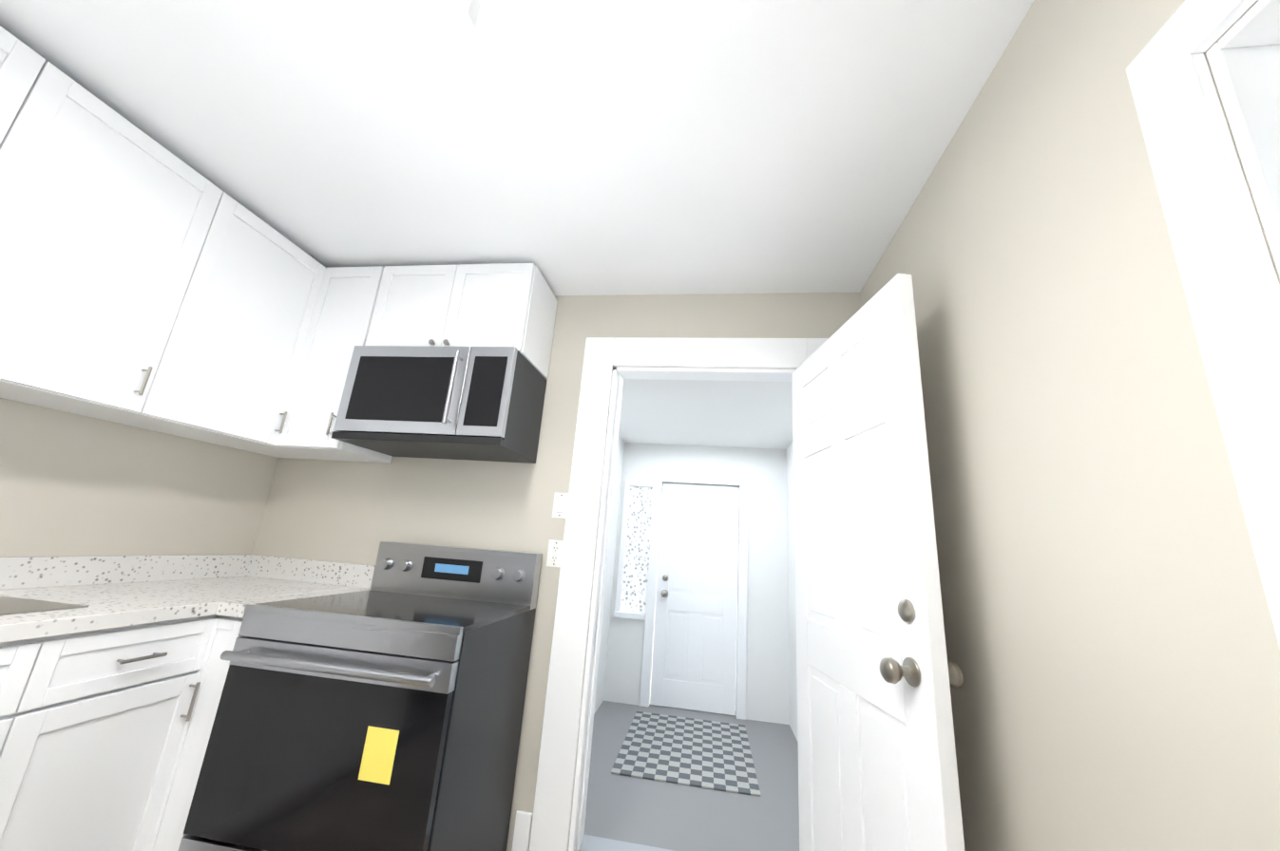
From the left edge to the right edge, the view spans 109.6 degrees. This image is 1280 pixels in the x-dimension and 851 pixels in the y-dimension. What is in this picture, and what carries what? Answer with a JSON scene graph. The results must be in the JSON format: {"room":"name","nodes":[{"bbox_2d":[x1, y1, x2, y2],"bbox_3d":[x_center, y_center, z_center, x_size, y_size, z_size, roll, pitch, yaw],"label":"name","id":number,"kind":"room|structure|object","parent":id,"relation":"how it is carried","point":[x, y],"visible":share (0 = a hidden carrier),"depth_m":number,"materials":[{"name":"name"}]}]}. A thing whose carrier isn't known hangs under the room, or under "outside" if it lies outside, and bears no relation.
{"room":"kitchen","nodes":[
{"label":"kitchen","id":0,"kind":"room"},
{"bbox_2d":[0,398,278,557],"bbox_3d":[-2.227,-0.028,0.620,0.120,2.440,3.545,2,-15,9],"label":"wall","id":1,"kind":"structure","parent":0,"point":[72,485],"depth_m":1.73,"materials":[{"name":"beige paint"}]},
{"bbox_2d":[0,25,83,249],"bbox_3d":[-1.918,-0.675,0.959,0.341,0.904,0.604,2,-15,9],"label":"upper cabinet","id":2,"kind":"object","parent":1,"relation":"attached to","point":[37,98],"depth_m":1.24,"materials":[{"name":"white wood"}]},
{"bbox_2d":[0,88,205,424],"bbox_3d":[-1.849,-0.546,1.427,0.341,0.904,0.604,2,-15,9],"label":"upper cabinet","id":3,"kind":"object","parent":1,"relation":"attached to","point":[146,282],"depth_m":1.39,"materials":[{"name":"white wood"}]},
{"bbox_2d":[0,554,250,589],"bbox_3d":[-2.103,0.360,1.032,0.020,0.100,2.512,2,-15,9],"label":"backsplash","id":4,"kind":"structure","parent":1,"relation":"attached to","point":[15,572],"depth_m":1.70,"materials":[{"name":"white stone"}]},
{"bbox_2d":[109,178,323,451],"bbox_3d":[-1.764,-0.421,1.877,0.379,0.904,0.572,2,-15,9],"label":"upper cabinet","id":5,"kind":"object","parent":1,"relation":"attached to","point":[216,364],"depth_m":1.79,"materials":[{"name":"white wood"}]},
{"bbox_2d":[0,0,1034,295],"bbox_3d":[-4.032,-1.882,-0.902,9.460,0.100,8.170,2,-15,9],"label":"ceiling","id":6,"kind":"structure","parent":0,"point":[658,146],"depth_m":1.40,"materials":[{"name":"white paint"}]},
{"bbox_2d":[367,0,480,39],"bbox_3d":[-0.614,-1.171,0.461,0.260,0.085,1.360,2,-15,9],"label":"kitchen ceiling light","id":7,"kind":"object","parent":6,"relation":"attached to","point":[390,19],"visible":1,"depth_m":1.07,"materials":[{"name":"white"}]},
{"bbox_2d":[251,292,860,850],"bbox_3d":[-0.527,0.502,2.145,3.045,2.440,0.120,2,-15,9],"label":"wall","id":8,"kind":"structure","parent":0,"point":[339,511],"depth_m":2.20,"materials":[{"name":"beige paint"}]},
{"bbox_2d":[243,554,374,589],"bbox_3d":[-1.564,0.700,2.164,0.720,0.100,0.020,2,-15,9],"label":"backsplash","id":9,"kind":"structure","parent":8,"relation":"attached to","point":[259,566],"depth_m":2.16,"materials":[{"name":"white stone"}]},
{"bbox_2d":[273,266,392,463],"bbox_3d":[-1.412,-0.301,2.229,0.334,0.904,0.380,2,-15,9],"label":"upper cabinet","id":10,"kind":"object","parent":8,"relation":"attached to","point":[338,323],"depth_m":2.09,"materials":[{"name":"white wood"}]},
{"bbox_2d":[364,263,557,379],"bbox_3d":[-0.849,-0.502,2.223,0.760,0.439,0.341,2,-15,9],"label":"upper cabinet","id":11,"kind":"object","parent":8,"relation":"attached to","point":[502,304],"depth_m":2.07,"materials":[{"name":"white wood"}]},
{"bbox_2d":[331,345,546,463],"bbox_3d":[-0.887,-0.093,2.061,0.756,0.423,0.445,2,-15,9],"label":"microwave","id":12,"kind":"object","parent":11,"relation":"attached to","point":[470,403],"visible":1,"depth_m":1.90,"materials":[{"name":"silver metal"}]},
{"bbox_2d":[511,810,532,850],"bbox_3d":[-0.060,1.135,-0.091,1.395,0.145,3.685,2,-15,9],"label":"baseboard","id":13,"kind":"structure","parent":8,"relation":"attached to","point":[522,831],"depth_m":1.76,"materials":[{"name":"white wood"}]},
{"bbox_2d":[546,539,563,567],"bbox_3d":[-0.382,0.577,2.035,0.072,0.116,0.008,2,-15,9],"label":"electrical outlet","id":14,"kind":"object","parent":8,"relation":"attached to","point":[554,554],"visible":0.98,"depth_m":2.03,"materials":[{"name":"white plastic"}]},
{"bbox_2d":[552,492,568,518],"bbox_3d":[-0.367,0.369,2.089,0.072,0.116,0.012,2,-15,9],"label":"light switch","id":15,"kind":"object","parent":8,"relation":"attached to","point":[560,506],"visible":0.98,"depth_m":2.09,"materials":[{"name":"white plastic"}]},
{"bbox_2d":[528,337,828,850],"bbox_3d":[0.263,0.652,1.998,1.220,2.190,0.180,2,-15,9],"label":"door frame","id":16,"kind":"structure","parent":8,"relation":"attached to","point":[754,359],"depth_m":2.04,"materials":[{"name":"white painted wood"}]},
{"bbox_2d":[792,273,964,850],"bbox_3d":[0.706,0.623,1.441,0.262,2.000,0.791,2,-15,9],"label":"kitchen door","id":17,"kind":"structure","parent":8,"relation":"in","point":[878,675],"depth_m":1.32,"materials":[{"name":"white wood"}]},
{"bbox_2d":[593,436,628,714],"bbox_3d":[-0.437,0.989,3.333,0.150,2.480,2.430,2,-15,9],"label":"wall","id":18,"kind":"structure","parent":0,"point":[605,659],"depth_m":4.21,"materials":[{"name":"white paint"}]},
{"bbox_2d":[583,701,799,850],"bbox_3d":[0.313,2.268,2.897,1.850,0.100,2.480,2,-15,9],"label":"floor","id":19,"kind":"structure","parent":0,"point":[665,815],"depth_m":2.54,"materials":[{"name":"grey"}]},
{"bbox_2d":[611,711,760,797],"bbox_3d":[0.340,2.302,3.240,0.900,0.012,1.100,2,-15,9],"label":"rug","id":20,"kind":"object","parent":19,"relation":"on","point":[692,753],"visible":1,"depth_m":3.10,"materials":[{"name":"grey fabric"}]},
{"bbox_2d":[609,442,787,725],"bbox_3d":[0.568,1.321,4.304,1.560,2.480,0.120,2,-15,9],"label":"wall","id":21,"kind":"structure","parent":0,"point":[771,689],"depth_m":4.17,"materials":[{"name":"white paint"}]},
{"bbox_2d":[613,473,748,720],"bbox_3d":[0.380,1.487,4.202,1.210,2.080,0.040,2,-15,9],"label":"door frame","id":22,"kind":"structure","parent":21,"relation":"attached to","point":[656,485],"depth_m":4.23,"materials":[{"name":"white wood"}]},
{"bbox_2d":[649,482,738,715],"bbox_3d":[0.530,1.549,4.237,0.744,1.984,0.192,2,-15,9],"label":"door","id":23,"kind":"structure","parent":21,"relation":"in","point":[694,653],"depth_m":4.20,"materials":[{"name":"white wood"}]},
{"bbox_2d":[618,379,793,449],"bbox_3d":[0.491,-0.124,3.530,1.850,0.100,2.480,2,-15,9],"label":"ceiling","id":24,"kind":"structure","parent":0,"point":[754,414],"depth_m":3.45,"materials":[{"name":"white paint"}]},
{"bbox_2d":[783,440,797,740],"bbox_3d":[1.256,1.046,3.070,0.120,2.480,2.430,2,-15,9],"label":"wall","id":25,"kind":"structure","parent":0,"point":[789,497],"depth_m":3.95,"materials":[{"name":"white paint"}]},
{"bbox_2d":[859,0,1279,850],"bbox_3d":[0.781,0.088,0.211,0.105,2.440,3.665,2,-15,9],"label":"wall","id":26,"kind":"structure","parent":0,"point":[1111,644],"depth_m":0.85,"materials":[{"name":"beige paint"}]},
{"bbox_2d":[1126,0,1279,647],"bbox_3d":[0.749,-0.124,0.077,0.160,1.275,1.110,2,-15,9],"label":"kitchen window","id":27,"kind":"structure","parent":26,"relation":"in","point":[1230,278],"depth_m":0.61,"materials":[{"name":"white"}]},
{"bbox_3d":[-4.195,0.568,-1.553,9.500,0.100,8.170,2,-15,9],"label":"floor","id":28,"kind":"structure","parent":0,"visible":0},
{"bbox_2d":[0,646,3,657],"bbox_3d":[-1.845,0.876,0.851,0.619,0.870,0.549,2,-15,9],"label":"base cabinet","id":29,"kind":"object","parent":28,"relation":"on","point":[1,647],"depth_m":1.05,"materials":[{"name":"white wood"}]},
{"bbox_2d":[0,611,243,850],"bbox_3d":[-1.752,0.984,1.232,0.694,0.870,0.489,2,-15,9],"label":"base cabinet","id":30,"kind":"object","parent":28,"relation":"on","point":[113,671],"depth_m":1.25,"materials":[{"name":"white wood"}]},
{"bbox_2d":[0,577,369,646],"bbox_3d":[-1.753,0.440,0.958,0.740,0.040,2.512,2,-15,9],"label":"countertop","id":31,"kind":"structure","parent":30,"relation":"on","point":[50,607],"depth_m":1.47,"materials":[{"name":"white stone"}]},
{"bbox_2d":[178,541,542,850],"bbox_3d":[-0.903,1.014,1.609,0.762,1.125,0.708,2,-15,9],"label":"stove","id":32,"kind":"object","parent":28,"relation":"on","point":[385,713],"visible":1,"depth_m":1.37,"materials":[{"name":"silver metal"}]},
{"label":"outside","id":33,"kind":"structure","parent":0,"visible":0},
{"bbox_2d":[735,487,739,677],"bbox_3d":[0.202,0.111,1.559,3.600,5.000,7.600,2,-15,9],"label":"door hinges","id":34,"kind":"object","parent":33,"point":[736,601],"depth_m":4.91,"materials":[{"name":"white metal"}]},
{"bbox_3d":[-0.015,1.199,4.436,0.236,1.170,0.035,2,-15,9],"label":"sidelight","id":35,"kind":"object","parent":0,"visible":0},
{"bbox_2d":[620,486,653,613],"bbox_3d":[-0.022,1.184,4.383,0.238,1.176,0.010,2,-15,9],"label":"curtain","id":36,"kind":"object","parent":35,"relation":"hanging from","point":[637,558],"visible":0.96,"depth_m":4.38,"materials":[{"name":"fabric"}]}
]}

